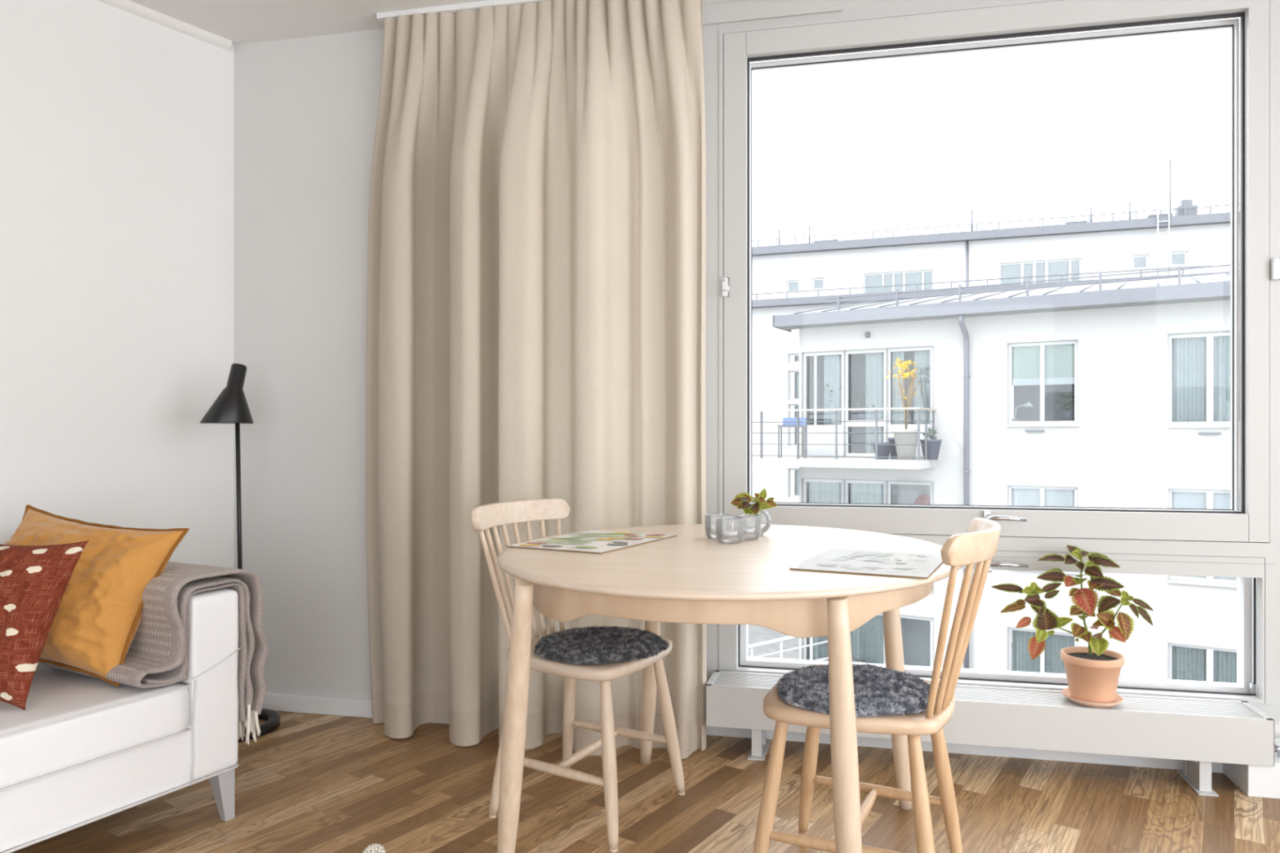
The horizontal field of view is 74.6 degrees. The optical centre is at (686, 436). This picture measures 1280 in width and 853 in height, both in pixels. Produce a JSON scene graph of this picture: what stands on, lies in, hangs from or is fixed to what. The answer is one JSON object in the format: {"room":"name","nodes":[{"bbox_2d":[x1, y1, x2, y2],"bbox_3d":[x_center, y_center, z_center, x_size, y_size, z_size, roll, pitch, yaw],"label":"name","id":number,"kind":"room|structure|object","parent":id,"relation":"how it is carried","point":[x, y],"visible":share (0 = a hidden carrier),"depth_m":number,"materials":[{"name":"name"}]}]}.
{"room":"dining room","nodes":[
{"label":"dining room","id":0,"kind":"room"},
{"bbox_2d":[0,0,233,568],"bbox_3d":[-3.414,-0.230,0.695,0.150,2.500,6.400,0,0,33],"label":"wall","id":1,"kind":"structure","parent":0,"point":[117,125],"depth_m":2.83,"materials":[{"name":"white paint"}]},
{"bbox_2d":[97,0,231,50],"bbox_3d":[-3.346,-1.465,0.639,0.026,0.030,5.980,0,0,33],"label":"trim","id":2,"kind":"structure","parent":1,"relation":"attached to","point":[128,6],"depth_m":2.96,"materials":[{"name":"paint"}]},
{"bbox_2d":[233,28,383,700],"bbox_3d":[-1.032,-0.230,3.162,2.190,2.500,0.270,0,0,12],"label":"wall","id":3,"kind":"structure","parent":0,"point":[305,109],"depth_m":3.10,"materials":[{"name":"paint"}]},
{"bbox_2d":[262,693,449,724],"bbox_3d":[-0.841,0.989,2.977,1.740,0.062,0.015,0,0,12],"label":"baseboard","id":4,"kind":"structure","parent":3,"relation":"attached to","point":[273,701],"depth_m":3.08,"materials":[{"name":"white paint"}]},
{"bbox_2d":[129,0,737,44],"bbox_3d":[-1.071,-1.540,0.131,7.650,0.120,6.220,0,0,12],"label":"ceiling","id":5,"kind":"structure","parent":0,"point":[238,21],"depth_m":2.94,"materials":[{"name":"paint"}]},
{"bbox_2d":[376,0,552,22],"bbox_3d":[0.979,-1.469,2.507,4.205,0.020,0.028,0,0,12],"label":"track","id":6,"kind":"object","parent":5,"relation":"attached to","point":[473,6],"visible":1,"depth_m":2.87,"materials":[{"name":"white metal"}]},
{"bbox_2d":[365,0,706,759],"bbox_3d":[-0.552,-0.222,2.805,1.242,2.472,0.195,0,0,12],"label":"curtain","id":7,"kind":"object","parent":6,"relation":"hanging from","point":[536,255],"visible":0.87,"depth_m":2.76,"materials":[{"name":"fabric"}]},
{"bbox_2d":[0,711,1279,852],"bbox_3d":[-1.071,1.070,0.131,7.650,0.100,6.220,0,0,12],"label":"floor","id":8,"kind":"structure","parent":0,"point":[313,783],"depth_m":2.33,"materials":[{"name":"brown wood"}]},
{"bbox_2d":[0,529,240,852],"bbox_3d":[-2.074,0.637,1.488,0.903,0.765,2.159,0,0,27],"label":"sofa","id":9,"kind":"object","parent":8,"relation":"on","point":[82,748],"visible":0.62,"depth_m":2.00,"materials":[{"name":"white fabric"}]},
{"bbox_2d":[0,529,15,544],"bbox_3d":[-2.291,0.446,1.605,0.165,0.384,1.860,0,0,27],"label":"cushion","id":10,"kind":"object","parent":9,"relation":"on","point":[6,535],"depth_m":2.31,"materials":[{"name":"white fabric"}]},
{"bbox_2d":[0,540,88,710],"bbox_3d":[-1.656,0.419,1.945,0.521,0.398,0.174,0,0,12],"label":"pillow","id":11,"kind":"object","parent":9,"relation":"on","point":[34,580],"visible":1,"depth_m":1.90,"materials":[{"name":"red fabric"}]},
{"bbox_2d":[0,662,189,790],"bbox_3d":[-1.978,0.685,1.435,0.675,0.143,1.884,0,0,27],"label":"seat cushion","id":12,"kind":"object","parent":9,"relation":"on","point":[72,725],"depth_m":1.94,"materials":[{"name":"white fabric"}]},
{"bbox_2d":[5,504,189,687],"bbox_3d":[-1.602,0.401,2.167,0.568,0.431,0.254,0,0,10],"label":"pillow","id":13,"kind":"object","parent":9,"relation":"on","point":[96,621],"visible":0.72,"depth_m":2.10,"materials":[{"name":"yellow fabric"}]},
{"bbox_2d":[40,561,268,745],"bbox_3d":[-1.432,0.600,2.260,0.469,0.493,0.350,0,0,27],"label":"throw blanket","id":14,"kind":"object","parent":9,"relation":"on","point":[157,655],"visible":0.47,"depth_m":2.16,"materials":[{"name":"beige fabric"}]},
{"bbox_2d":[199,363,279,742],"bbox_3d":[-1.576,0.384,2.914,0.292,1.272,0.292,0,0,12],"label":"floor lamp","id":15,"kind":"object","parent":8,"relation":"on","point":[231,406],"visible":0.67,"depth_m":2.87,"materials":[{"name":"black metal"}]},
{"bbox_2d":[362,843,385,852],"bbox_3d":[-0.739,0.992,1.980,0.054,0.055,0.054,0,0,12],"label":"ball","id":16,"kind":"object","parent":8,"relation":"on","point":[374,848],"visible":1,"depth_m":1.98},
{"bbox_2d":[471,497,684,852],"bbox_3d":[-0.312,0.606,2.334,0.502,0.829,0.442,0,0,27],"label":"dining chair","id":17,"kind":"object","parent":8,"relation":"on","point":[485,517],"visible":0.73,"depth_m":2.31,"materials":[{"name":"brown wood"}]},
{"bbox_2d":[533,625,670,665],"bbox_3d":[-0.234,0.561,2.297,0.373,0.036,0.371,0,0,12],"label":"seat pad","id":18,"kind":"object","parent":17,"relation":"on","point":[590,645],"visible":1,"depth_m":2.23,"materials":[{"name":"grey fabric"}]},
{"bbox_2d":[497,524,961,852],"bbox_3d":[0.103,0.650,2.064,1.096,0.750,1.188,0,0,12],"label":"dining table","id":19,"kind":"object","parent":8,"relation":"on","point":[688,577],"visible":0.83,"depth_m":1.68,"materials":[{"name":"brown wood"}]},
{"bbox_2d":[506,529,677,554],"bbox_3d":[-0.239,0.272,2.198,0.282,0.005,0.393,0,0,26],"label":"placemat","id":20,"kind":"object","parent":19,"relation":"on","point":[593,541],"visible":1,"depth_m":2.16,"materials":[{"name":"paper"}]},
{"bbox_2d":[704,513,732,539],"bbox_3d":[0.086,0.243,2.263,0.075,0.064,0.075,0,0,12],"label":"candle holder","id":21,"kind":"object","parent":19,"relation":"on","point":[708,531],"visible":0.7,"depth_m":2.25,"materials":[{"name":"clear glass"}]},
{"bbox_2d":[711,526,725,532],"bbox_3d":[0.086,0.251,2.263,0.038,0.019,0.038,0,0,12],"label":"tealight","id":22,"kind":"object","parent":21,"relation":"in","point":[713,528],"visible":0.5,"depth_m":2.25,"materials":[{"name":"wax"}]},
{"bbox_2d":[715,516,744,543],"bbox_3d":[0.113,0.243,2.172,0.075,0.064,0.075,0,0,12],"label":"candle holder","id":23,"kind":"object","parent":19,"relation":"on","point":[718,531],"visible":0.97,"depth_m":2.16,"materials":[{"name":"clear glass"}]},
{"bbox_2d":[722,529,737,536],"bbox_3d":[0.113,0.251,2.172,0.038,0.019,0.038,0,0,12],"label":"tealight","id":24,"kind":"object","parent":23,"relation":"in","point":[726,532],"visible":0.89,"depth_m":2.16,"materials":[{"name":"wax"}]},
{"bbox_2d":[733,514,761,540],"bbox_3d":[0.163,0.243,2.246,0.075,0.064,0.075,0,0,12],"label":"candle holder","id":25,"kind":"object","parent":19,"relation":"on","point":[757,531],"visible":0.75,"depth_m":2.24,"materials":[{"name":"clear glass"}]},
{"bbox_2d":[743,526,754,533],"bbox_3d":[0.163,0.251,2.246,0.038,0.019,0.038,0,0,12],"label":"tealight","id":26,"kind":"object","parent":25,"relation":"in","point":[747,529],"visible":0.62,"depth_m":2.23,"materials":[{"name":"wax"}]},
{"bbox_2d":[743,509,771,535],"bbox_3d":[0.197,0.234,2.334,0.081,0.082,0.081,0,0,12],"label":"glass vase","id":27,"kind":"object","parent":19,"relation":"on","point":[766,513],"visible":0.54,"depth_m":2.35,"materials":[{"name":"clear glass"}]},
{"bbox_2d":[730,488,777,517],"bbox_3d":[0.185,0.196,2.312,0.131,0.104,0.070,0,0,12],"label":"coleus cutting","id":28,"kind":"object","parent":27,"relation":"in","point":[742,500],"visible":0.99,"depth_m":2.31,"materials":[{"name":"green plant"}]},
{"bbox_2d":[789,548,942,579],"bbox_3d":[0.407,0.272,1.824,0.276,0.005,0.336,0,0,24],"label":"placemat","id":29,"kind":"object","parent":19,"relation":"on","point":[868,562],"visible":1,"depth_m":1.79,"materials":[{"name":"white paper"}]},
{"bbox_2d":[752,517,1000,852],"bbox_3d":[0.438,0.606,1.883,0.502,0.829,0.442,0,0,25],"label":"dining chair","id":30,"kind":"object","parent":8,"relation":"on","point":[979,545],"visible":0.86,"depth_m":1.76,"materials":[{"name":"brown wood"}]},
{"bbox_2d":[774,662,937,718],"bbox_3d":[0.386,0.561,1.897,0.375,0.035,0.374,0,0,12],"label":"seat pad","id":31,"kind":"object","parent":30,"relation":"on","point":[878,691],"visible":0.7,"depth_m":1.83,"materials":[{"name":"grey fabric"}]},
{"bbox_2d":[705,671,1279,796],"bbox_3d":[0.903,0.907,2.587,1.687,0.226,0.177,0,0,12],"label":"radiator","id":32,"kind":"object","parent":8,"relation":"on","point":[1199,733],"visible":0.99,"depth_m":2.47,"materials":[{"name":"white metal"}]},
{"bbox_2d":[712,672,1262,718],"bbox_3d":[0.872,0.803,2.599,1.586,0.012,0.142,0,0,12],"label":"grille","id":33,"kind":"object","parent":32,"relation":"attached to","point":[973,699],"depth_m":2.51,"materials":[{"name":"white metal"}]},
{"bbox_2d":[1061,687,1123,707],"bbox_3d":[1.218,0.785,2.517,0.167,0.018,0.167,0,0,12],"label":"saucer","id":34,"kind":"object","parent":32,"relation":"on","point":[1065,692],"visible":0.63,"depth_m":2.46,"materials":[{"name":"ceramic"}]},
{"bbox_2d":[991,545,1154,703],"bbox_3d":[1.156,0.559,2.529,0.457,0.457,0.174,0,0,12],"label":"potted coleus","id":35,"kind":"object","parent":34,"relation":"on","point":[1092,672],"visible":1,"depth_m":2.50,"materials":[{"name":"plant"}]},
{"bbox_2d":[1060,646,1124,703],"bbox_3d":[1.218,0.720,2.517,0.174,0.136,0.174,0,0,12],"label":"pot","id":36,"kind":"object","parent":35,"relation":"attached to","point":[1092,677],"depth_m":2.46,"materials":[{"name":"ceramic"}]},
{"bbox_2d":[808,635,828,661],"bbox_3d":[3.071,4.849,18.454,0.814,2.139,0.060,0,0,29],"label":"window","id":37,"kind":"structure","parent":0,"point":[820,651],"depth_m":18.53,"materials":[{"name":"glass"}]},
{"bbox_2d":[702,0,1279,799],"bbox_3d":[1.650,-0.230,2.550,3.310,2.500,0.375,0,0,12],"label":"wall","id":38,"kind":"structure","parent":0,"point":[850,7],"depth_m":2.87,"materials":[{"name":"grey paint"}]},
{"bbox_2d":[706,726,1222,773],"bbox_3d":[1.574,0.995,2.555,3.160,0.050,0.015,0,0,12],"label":"baseboard","id":39,"kind":"structure","parent":38,"relation":"attached to","point":[1217,767],"depth_m":2.66,"materials":[{"name":"white paint"}]},
{"bbox_2d":[702,0,1279,558],"bbox_3d":[0.907,-0.557,2.716,1.789,1.845,0.172,0,0,12],"label":"window","id":40,"kind":"structure","parent":38,"relation":"attached to","point":[1251,531],"depth_m":2.66,"materials":[{"name":"grey paint"}]},
{"bbox_2d":[719,550,1276,704],"bbox_3d":[0.948,0.585,2.718,1.697,0.441,0.192,0,0,12],"label":"window","id":41,"kind":"structure","parent":38,"relation":"attached to","point":[733,638],"depth_m":2.60,"materials":[{"name":"grey paint"}]},
{"label":"outside","id":42,"kind":"structure","parent":0,"visible":0},
{"bbox_2d":[747,577,1236,671],"bbox_3d":[19.304,6.120,43.630,140.000,0.200,86.700,0,0,12],"label":"ground","id":43,"kind":"structure","parent":42,"point":[756,633],"depth_m":24.36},
{"bbox_2d":[751,265,1212,642],"bbox_3d":[5.503,0.647,28.987,20.703,10.745,6.420,0,0,21],"label":"building","id":44,"kind":"structure","parent":43,"relation":"on","point":[772,348],"depth_m":26.93,"materials":[{"name":"white paint"}]},
{"bbox_2d":[796,470,799,495],"bbox_3d":[3.651,1.475,26.930,0.228,0.817,0.060,0,0,21],"label":"curtain","id":45,"kind":"object","parent":44,"relation":"hanging from","point":[797,471],"depth_m":26.98,"materials":[{"name":"white fabric"}]},
{"bbox_2d":[796,372,799,398],"bbox_3d":[3.651,-1.636,26.930,0.228,0.842,0.060,0,0,21],"label":"curtain","id":46,"kind":"object","parent":44,"relation":"hanging from","point":[797,374],"depth_m":26.98,"materials":[{"name":"white fabric"}]},
{"bbox_2d":[751,263,1239,683],"bbox_3d":[6.699,1.364,18.851,11.487,9.628,7.350,0,0,29],"label":"building","id":47,"kind":"structure","parent":43,"relation":"on","point":[1149,425],"depth_m":16.20,"materials":[{"name":"white paint"}]},
{"bbox_2d":[777,425,808,458],"bbox_3d":[2.266,0.108,17.861,0.600,0.700,0.600,0,0,12],"label":"table","id":48,"kind":"object","parent":47,"relation":"on","point":[778,426],"visible":1,"depth_m":17.64,"materials":[{"name":"grey metal"}]},
{"bbox_2d":[782,417,806,425],"bbox_3d":[2.305,-0.323,17.853,0.480,0.160,0.300,0,0,12],"label":"storage box","id":49,"kind":"object","parent":48,"relation":"on","point":[801,419],"visible":0.64,"depth_m":17.71,"materials":[{"name":"blue plastic"}]},
{"bbox_2d":[747,635,865,662],"bbox_3d":[1.630,4.923,18.432,4.500,2.193,1.645,0,0,12],"label":"stair railing","id":50,"kind":"object","parent":47,"relation":"attached to","point":[780,640],"visible":0.08,"depth_m":17.54,"materials":[{"name":"white metal"}]},
{"bbox_2d":[808,481,841,502],"bbox_3d":[3.071,2.069,18.454,0.814,2.139,0.060,0,0,29],"label":"sheer curtain","id":51,"kind":"object","parent":47,"relation":"hanging from","point":[818,491],"depth_m":18.47,"materials":[{"name":"white fabric"}]},
{"bbox_2d":[823,355,841,425],"bbox_3d":[3.228,-0.711,18.366,0.455,2.139,0.059,0,0,29],"label":"curtain","id":52,"kind":"object","parent":47,"relation":"hanging from","point":[832,364],"depth_m":18.39,"materials":[{"name":"white fabric"}]},
{"bbox_2d":[817,384,852,408],"bbox_3d":[3.279,-0.953,18.471,0.720,1.151,0.567,0,0,-32],"label":"potted plant","id":53,"kind":"object","parent":47,"relation":"on","point":[831,390],"visible":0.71,"depth_m":18.39,"materials":[{"name":"green plant"}]},
{"bbox_2d":[848,382,874,419],"bbox_3d":[3.829,-0.778,18.251,0.678,0.814,0.843,0,0,-42],"label":"potted plant","id":54,"kind":"object","parent":47,"relation":"on","point":[861,415],"visible":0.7,"depth_m":18.15,"materials":[{"name":"green plant"}]},
{"bbox_2d":[849,615,884,664],"bbox_3d":[3.892,4.849,17.995,0.785,2.139,0.060,0,0,29],"label":"sheer curtain","id":55,"kind":"object","parent":47,"relation":"hanging from","point":[867,641],"depth_m":17.99,"materials":[{"name":"grey fabric"}]},
{"bbox_2d":[849,483,884,503],"bbox_3d":[3.892,2.069,17.995,0.785,2.139,0.060,0,0,29],"label":"sheer curtain","id":56,"kind":"object","parent":47,"relation":"hanging from","point":[860,493],"depth_m":18.00,"materials":[{"name":"white fabric"}]},
{"bbox_2d":[865,352,884,453],"bbox_3d":[4.043,-0.711,17.911,0.439,2.139,0.060,0,0,29],"label":"curtain","id":57,"kind":"object","parent":47,"relation":"hanging from","point":[874,362],"depth_m":17.94,"materials":[{"name":"white fabric"}]},
{"bbox_2d":[871,442,892,459],"bbox_3d":[3.972,0.288,17.023,0.399,0.340,0.393,0,0,12],"label":"plant pot","id":58,"kind":"object","parent":47,"relation":"on","point":[882,450],"visible":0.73,"depth_m":16.88,"materials":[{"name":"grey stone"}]},
{"bbox_2d":[888,437,897,458],"bbox_3d":[4.293,0.238,17.302,0.252,0.440,0.248,0,0,12],"label":"plant pot","id":59,"kind":"object","parent":47,"relation":"on","point":[893,450],"visible":0.45,"depth_m":17.22,"materials":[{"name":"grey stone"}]},
{"bbox_2d":[892,351,903,424],"bbox_3d":[4.466,-0.711,17.675,0.250,2.139,0.059,0,0,29],"label":"curtain","id":60,"kind":"object","parent":47,"relation":"hanging from","point":[897,415],"depth_m":17.68,"materials":[{"name":"white fabric"}]},
{"bbox_2d":[884,358,922,459],"bbox_3d":[4.293,-0.538,16.597,0.747,1.992,0.729,0,0,12],"label":"potted tree","id":61,"kind":"object","parent":47,"relation":"on","point":[900,438],"visible":0.84,"depth_m":16.48,"materials":[{"name":"yellow plant"}]},
{"bbox_2d":[914,484,930,504],"bbox_3d":[5.043,1.226,17.685,0.480,0.430,0.480,0,0,12],"label":"pendant lamp","id":62,"kind":"object","parent":47,"relation":"hanging from","point":[925,499],"visible":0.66,"depth_m":17.55,"materials":[{"name":"pink"}]},
{"bbox_2d":[914,351,930,424],"bbox_3d":[4.921,-0.711,17.421,0.366,2.139,0.060,0,0,29],"label":"curtain","id":63,"kind":"object","parent":47,"relation":"hanging from","point":[923,357],"depth_m":17.44,"materials":[{"name":"white fabric"}]},
{"bbox_2d":[920,426,942,459],"bbox_3d":[4.851,0.126,16.628,0.420,0.665,0.449,0,0,12],"label":"potted plant","id":64,"kind":"object","parent":47,"relation":"on","point":[933,445],"visible":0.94,"depth_m":16.51,"materials":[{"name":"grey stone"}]},
{"bbox_2d":[1011,402,1032,420],"bbox_3d":[6.647,-0.503,16.607,0.430,0.360,0.176,0,0,12],"label":"desk lamp","id":65,"kind":"object","parent":47,"relation":"attached to","point":[1028,404],"visible":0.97,"depth_m":16.57,"materials":[{"name":"white metal"}]},
{"bbox_2d":[1011,488,1074,506],"bbox_3d":[6.908,1.746,16.243,1.133,1.471,0.008,0,0,29],"label":"roller blind","id":66,"kind":"object","parent":47,"relation":"hanging from","point":[1055,497],"depth_m":16.19,"materials":[{"name":"white fabric"}]},
{"bbox_2d":[1011,343,1074,386],"bbox_3d":[6.913,-1.385,16.252,1.133,0.767,0.020,0,0,29],"label":"blind","id":67,"kind":"object","parent":47,"relation":"hanging from","point":[1041,364],"depth_m":16.20,"materials":[{"name":"white fabric"}]},
{"bbox_2d":[1012,630,1074,674],"bbox_3d":[6.937,4.526,16.296,1.133,1.471,0.060,0,0,29],"label":"sheer curtain","id":68,"kind":"object","parent":47,"relation":"hanging from","point":[1050,661],"depth_m":16.27,"materials":[{"name":"grey fabric"}]},
{"bbox_2d":[1055,386,1074,419],"bbox_3d":[7.344,-0.649,16.162,0.425,0.640,0.296,0,0,12],"label":"potted plant","id":69,"kind":"object","parent":47,"relation":"on","point":[1067,415],"visible":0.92,"depth_m":16.14,"materials":[{"name":"green plant"}]},
{"bbox_2d":[1171,645,1236,683],"bbox_3d":[9.334,4.533,14.958,1.167,1.524,0.060,0,0,29],"label":"sheer curtain","id":70,"kind":"object","parent":47,"relation":"hanging from","point":[1188,663],"depth_m":14.98,"materials":[{"name":"grey fabric"}]},
{"bbox_2d":[1171,491,1239,579],"bbox_3d":[9.305,1.753,14.906,1.167,1.524,0.008,0,0,29],"label":"roller blind","id":71,"kind":"object","parent":47,"relation":"hanging from","point":[1180,500],"depth_m":14.95,"materials":[{"name":"white fabric"}]},
{"bbox_2d":[1171,334,1239,422],"bbox_3d":[9.334,-1.027,14.958,1.167,1.524,0.060,0,0,29],"label":"sheer curtain","id":72,"kind":"object","parent":47,"relation":"hanging from","point":[1201,366],"depth_m":15.01,"materials":[{"name":"white fabric"}]},
{"bbox_2d":[751,199,1239,495],"bbox_3d":[14.543,-2.612,45.176,36.060,17.264,8.530,0,0,18],"label":"building","id":73,"kind":"structure","parent":43,"relation":"on","point":[1112,245],"depth_m":41.02,"materials":[{"name":"white paint"}]},
{"bbox_2d":[788,281,798,291],"bbox_3d":[5.672,-7.937,44.330,0.543,0.495,0.008,0,0,18],"label":"roller blind","id":74,"kind":"object","parent":73,"relation":"hanging from","point":[793,286],"depth_m":44.32,"materials":[{"name":"white fabric"}]},
{"bbox_2d":[813,279,822,288],"bbox_3d":[6.936,-7.984,43.912,0.489,0.488,0.008,0,0,18],"label":"roller blind","id":75,"kind":"object","parent":73,"relation":"hanging from","point":[818,284],"depth_m":43.92,"materials":[{"name":"white fabric"}]},
{"bbox_2d":[865,271,932,293],"bbox_3d":[10.769,-7.831,42.647,3.323,0.982,0.008,0,0,18],"label":"roller blind","id":76,"kind":"object","parent":73,"relation":"hanging from","point":[877,277],"depth_m":42.62,"materials":[{"name":"white fabric"}]},
{"bbox_2d":[1000,260,1079,284],"bbox_3d":[17.102,-7.894,40.556,3.511,1.077,0.008,0,0,18],"label":"roller blind","id":77,"kind":"object","parent":73,"relation":"hanging from","point":[1018,268],"depth_m":40.54,"materials":[{"name":"white fabric"}]},
{"bbox_2d":[1134,256,1146,267],"bbox_3d":[21.219,-8.154,39.197,0.518,0.527,0.008,0,0,18],"label":"roller blind","id":78,"kind":"object","parent":73,"relation":"hanging from","point":[1140,262],"depth_m":39.18,"materials":[{"name":"white fabric"}]},
{"bbox_2d":[1156,161,1169,275],"bbox_3d":[21.761,-9.614,38.228,0.510,5.900,0.070,0,0,18],"label":"ladder","id":79,"kind":"object","parent":73,"relation":"attached to","point":[1157,162],"visible":0.81,"depth_m":38.27,"materials":[{"name":"white metal"}]},
{"bbox_2d":[1169,130,1171,213],"bbox_3d":[22.589,-12.114,39.114,0.600,4.300,0.571,0,0,12],"label":"antenna mast","id":80,"kind":"object","parent":73,"relation":"on","point":[1170,131],"visible":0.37,"depth_m":39.09,"materials":[{"name":"grey metal"}]},
{"bbox_2d":[1172,253,1184,264],"bbox_3d":[22.718,-8.194,38.703,0.533,0.518,0.008,0,0,18],"label":"roller blind","id":81,"kind":"object","parent":73,"relation":"hanging from","point":[1177,259],"depth_m":38.70,"materials":[{"name":"white fabric"}]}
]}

